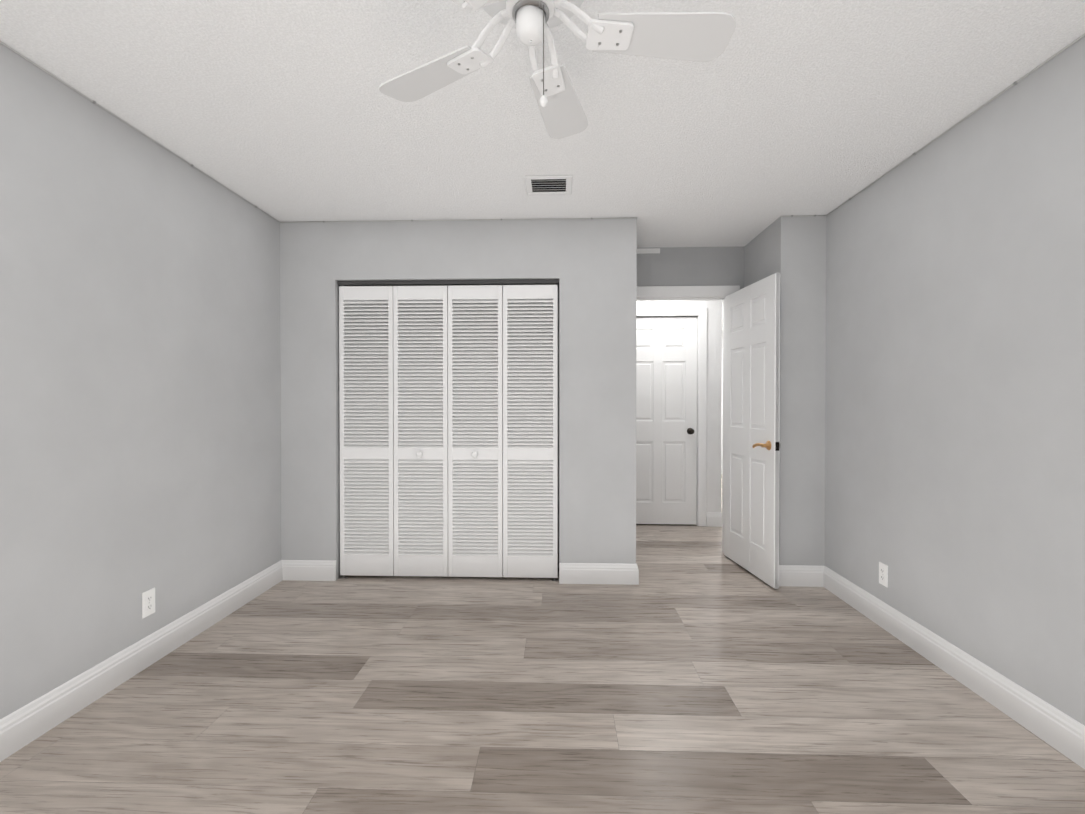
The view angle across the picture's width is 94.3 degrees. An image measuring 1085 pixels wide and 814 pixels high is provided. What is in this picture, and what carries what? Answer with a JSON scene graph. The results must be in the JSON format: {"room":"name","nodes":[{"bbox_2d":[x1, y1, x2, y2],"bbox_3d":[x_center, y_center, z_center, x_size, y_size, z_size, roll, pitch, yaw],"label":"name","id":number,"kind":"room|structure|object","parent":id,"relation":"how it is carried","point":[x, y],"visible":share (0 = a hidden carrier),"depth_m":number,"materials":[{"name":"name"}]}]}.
{"room":"empty bedroom","nodes":[
{"label":"empty bedroom","id":0,"kind":"room"},
{"bbox_2d":[0,43,280,718],"bbox_3d":[-1.910,-0.021,1.501,0.120,2.440,5.180,0,1,2],"label":"wall","id":1,"kind":"structure","parent":0,"point":[140,403],"depth_m":2.16,"materials":[{"name":"grey paint"}]},
{"bbox_2d":[0,41,280,222],"bbox_3d":[-1.855,-1.234,1.230,0.010,0.009,4.384,0,1,2],"label":"trim","id":2,"kind":"structure","parent":1,"relation":"attached to","point":[94,102],"depth_m":2.16,"materials":[{"name":"grey paint"}]},
{"bbox_2d":[0,560,283,761],"bbox_3d":[-1.851,1.134,1.243,0.016,0.135,4.405,0,1,2],"label":"baseboard","id":3,"kind":"structure","parent":1,"relation":"attached to","point":[24,725],"depth_m":2.15,"materials":[{"name":"white wood"}]},
{"bbox_2d":[142,587,154,618],"bbox_3d":[-1.819,0.905,2.326,0.008,0.118,0.072,0,1,2],"label":"electrical outlet","id":4,"kind":"object","parent":1,"relation":"attached to","point":[148,602],"visible":1,"depth_m":2.32,"materials":[{"name":"white plastic"}]},
{"bbox_2d":[280,218,636,579],"bbox_3d":[-0.569,-0.042,3.720,2.412,2.440,0.655,0,1,2],"label":"wall","id":5,"kind":"structure","parent":0,"point":[590,265],"depth_m":3.38,"materials":[{"name":"grey paint"}]},
{"bbox_2d":[284,560,335,580],"bbox_3d":[-1.581,1.113,3.429,0.350,0.135,0.016,0,1,2],"label":"baseboard","id":6,"kind":"structure","parent":5,"relation":"attached to","point":[294,570],"depth_m":3.42,"materials":[{"name":"white wood"}]},
{"bbox_2d":[337,279,558,580],"bbox_3d":[-0.645,0.160,3.425,1.512,2.042,0.073,0,1,2],"label":"bifold closet door","id":7,"kind":"structure","parent":5,"relation":"in","point":[448,465],"depth_m":3.43,"materials":[{"name":"white paint"}]},
{"bbox_2d":[281,217,636,222],"bbox_3d":[-0.563,-1.254,3.377,2.387,0.009,0.010,0,1,2],"label":"trim","id":8,"kind":"structure","parent":5,"relation":"attached to","point":[632,217],"depth_m":3.38,"materials":[{"name":"grey paint"}]},
{"bbox_2d":[559,563,631,584],"bbox_3d":[0.363,1.114,3.364,0.500,0.135,0.016,0,1,2],"label":"baseboard","id":9,"kind":"structure","parent":5,"relation":"attached to","point":[569,573],"depth_m":3.36,"materials":[{"name":"white wood"}]},
{"bbox_2d":[632,563,638,584],"bbox_3d":[0.638,1.111,3.682,0.028,0.135,0.671,0,1,2],"label":"baseboard","id":10,"kind":"structure","parent":5,"relation":"attached to","point":[635,572],"depth_m":3.35,"materials":[{"name":"white wood"}]},
{"bbox_2d":[0,474,1084,813],"bbox_3d":[0.751,1.228,3.806,5.286,0.100,9.940,0,1,2],"label":"floor","id":11,"kind":"structure","parent":0,"point":[696,670],"depth_m":1.96,"materials":[{"name":"grey laminate"}]},
{"bbox_2d":[0,0,1084,329],"bbox_3d":[0.751,-1.312,3.782,5.286,0.100,9.940,0,1,2],"label":"ceiling","id":12,"kind":"structure","parent":0,"point":[282,110],"depth_m":2.04,"materials":[{"name":"white paint"}]},
{"bbox_2d":[524,175,571,194],"bbox_3d":[0.036,-1.248,2.840,0.260,0.011,0.244,0,1,2],"label":"ceiling vent","id":13,"kind":"object","parent":12,"relation":"in","point":[550,185],"visible":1,"depth_m":2.83,"materials":[{"name":"white metal"}]},
{"bbox_2d":[379,0,735,138],"bbox_3d":[-0.004,-1.010,1.366,1.045,0.457,1.063,0,1,2],"label":"ceiling fan","id":14,"kind":"object","parent":12,"relation":"hanging from","point":[698,36],"visible":1,"depth_m":1.40,"materials":[{"name":"white wood"}]},
{"bbox_2d":[345,247,743,553],"bbox_3d":[0.760,-0.045,4.059,5.286,2.440,0.130,0,1,2],"label":"wall","id":15,"kind":"structure","parent":0,"point":[694,266],"depth_m":3.98,"materials":[{"name":"paint"}]},
{"bbox_2d":[637,248,659,253],"bbox_3d":[0.791,-1.236,3.990,0.280,0.040,0.004,0,1,2],"label":"trim","id":16,"kind":"structure","parent":15,"relation":"attached to","point":[647,250],"depth_m":3.99,"materials":[{"name":"white"}]},
{"bbox_2d":[636,286,739,552],"bbox_3d":[1.098,0.110,4.054,0.913,2.131,0.154,0,1,2],"label":"door frame","id":17,"kind":"structure","parent":15,"relation":"attached to","point":[671,293],"depth_m":3.98,"materials":[{"name":"white wood"}]},
{"bbox_2d":[636,300,708,511],"bbox_3d":[0.430,-0.054,5.015,2.370,2.440,0.120,0,1,2],"label":"wall","id":18,"kind":"structure","parent":0,"point":[701,303],"depth_m":4.92,"materials":[{"name":"white paint"}]},
{"bbox_2d":[636,317,696,524],"bbox_3d":[1.134,0.138,4.930,0.759,2.035,0.101,0,1,2],"label":"hall door","id":19,"kind":"structure","parent":18,"relation":"in","point":[666,420],"depth_m":4.94,"materials":[{"name":"white paint"}]},
{"bbox_2d":[636,307,706,526],"bbox_3d":[1.136,0.096,4.985,0.938,2.141,0.137,0,1,2],"label":"door frame","id":20,"kind":"structure","parent":18,"relation":"attached to","point":[700,313],"depth_m":4.90,"materials":[{"name":"white wood"}]},
{"bbox_2d":[721,330,722,465],"bbox_3d":[2.591,-0.087,8.645,1.680,2.440,0.120,0,1,2],"label":"wall","id":21,"kind":"structure","parent":0,"point":[722,405],"depth_m":8.56,"materials":[{"name":"white paint"}]},
{"bbox_2d":[709,216,826,565],"bbox_3d":[1.859,-0.062,5.960,0.424,2.440,5.295,0,1,2],"label":"wall","id":22,"kind":"structure","parent":0,"point":[791,251],"depth_m":3.32,"materials":[{"name":"grey paint"}]},
{"bbox_2d":[707,512,721,526],"bbox_3d":[1.808,1.083,6.763,0.031,0.135,3.716,0,1,2],"label":"baseboard","id":23,"kind":"structure","parent":22,"relation":"attached to","point":[714,519],"depth_m":4.91,"materials":[{"name":"white wood"}]},
{"bbox_2d":[724,273,779,588],"bbox_3d":[1.490,0.152,3.598,0.148,2.030,0.747,0,1,2],"label":"bedroom door","id":24,"kind":"structure","parent":22,"relation":"in","point":[751,413],"depth_m":3.50,"materials":[{"name":"white paint"}]},
{"bbox_2d":[779,565,783,585],"bbox_3d":[1.566,1.111,3.651,0.026,0.135,0.671,0,1,2],"label":"baseboard","id":25,"kind":"structure","parent":22,"relation":"attached to","point":[781,567],"depth_m":3.32,"materials":[{"name":"white wood"}]},
{"bbox_2d":[780,215,824,216],"bbox_3d":[1.702,-1.253,3.302,0.277,0.009,0.010,0,1,2],"label":"trim","id":26,"kind":"structure","parent":22,"relation":"attached to","point":[791,215],"depth_m":3.30,"materials":[{"name":"grey"}]},
{"bbox_2d":[825,36,1084,725],"bbox_3d":[1.847,-0.017,1.048,0.120,2.440,4.525,0,1,2],"label":"wall","id":27,"kind":"structure","parent":0,"point":[955,401],"depth_m":2.11,"materials":[{"name":"grey paint"}]},
{"bbox_2d":[879,562,887,587],"bbox_3d":[1.838,0.903,2.716,0.008,0.118,0.072,0,1,2],"label":"electrical outlet","id":28,"kind":"object","parent":27,"relation":"attached to","point":[883,574],"visible":1,"depth_m":2.71,"materials":[{"name":"white plastic"}]},
{"bbox_2d":[816,566,1084,768],"bbox_3d":[1.781,1.135,1.122,0.016,0.135,4.405,0,1,2],"label":"baseboard","id":29,"kind":"structure","parent":27,"relation":"attached to","point":[1040,718],"depth_m":2.11,"materials":[{"name":"white wood"}]},
{"bbox_2d":[825,34,1084,215],"bbox_3d":[1.785,-1.233,1.109,0.010,0.009,4.384,0,1,2],"label":"trim","id":30,"kind":"structure","parent":27,"relation":"attached to","point":[914,153],"depth_m":2.11,"materials":[{"name":"grey paint"}]}
]}

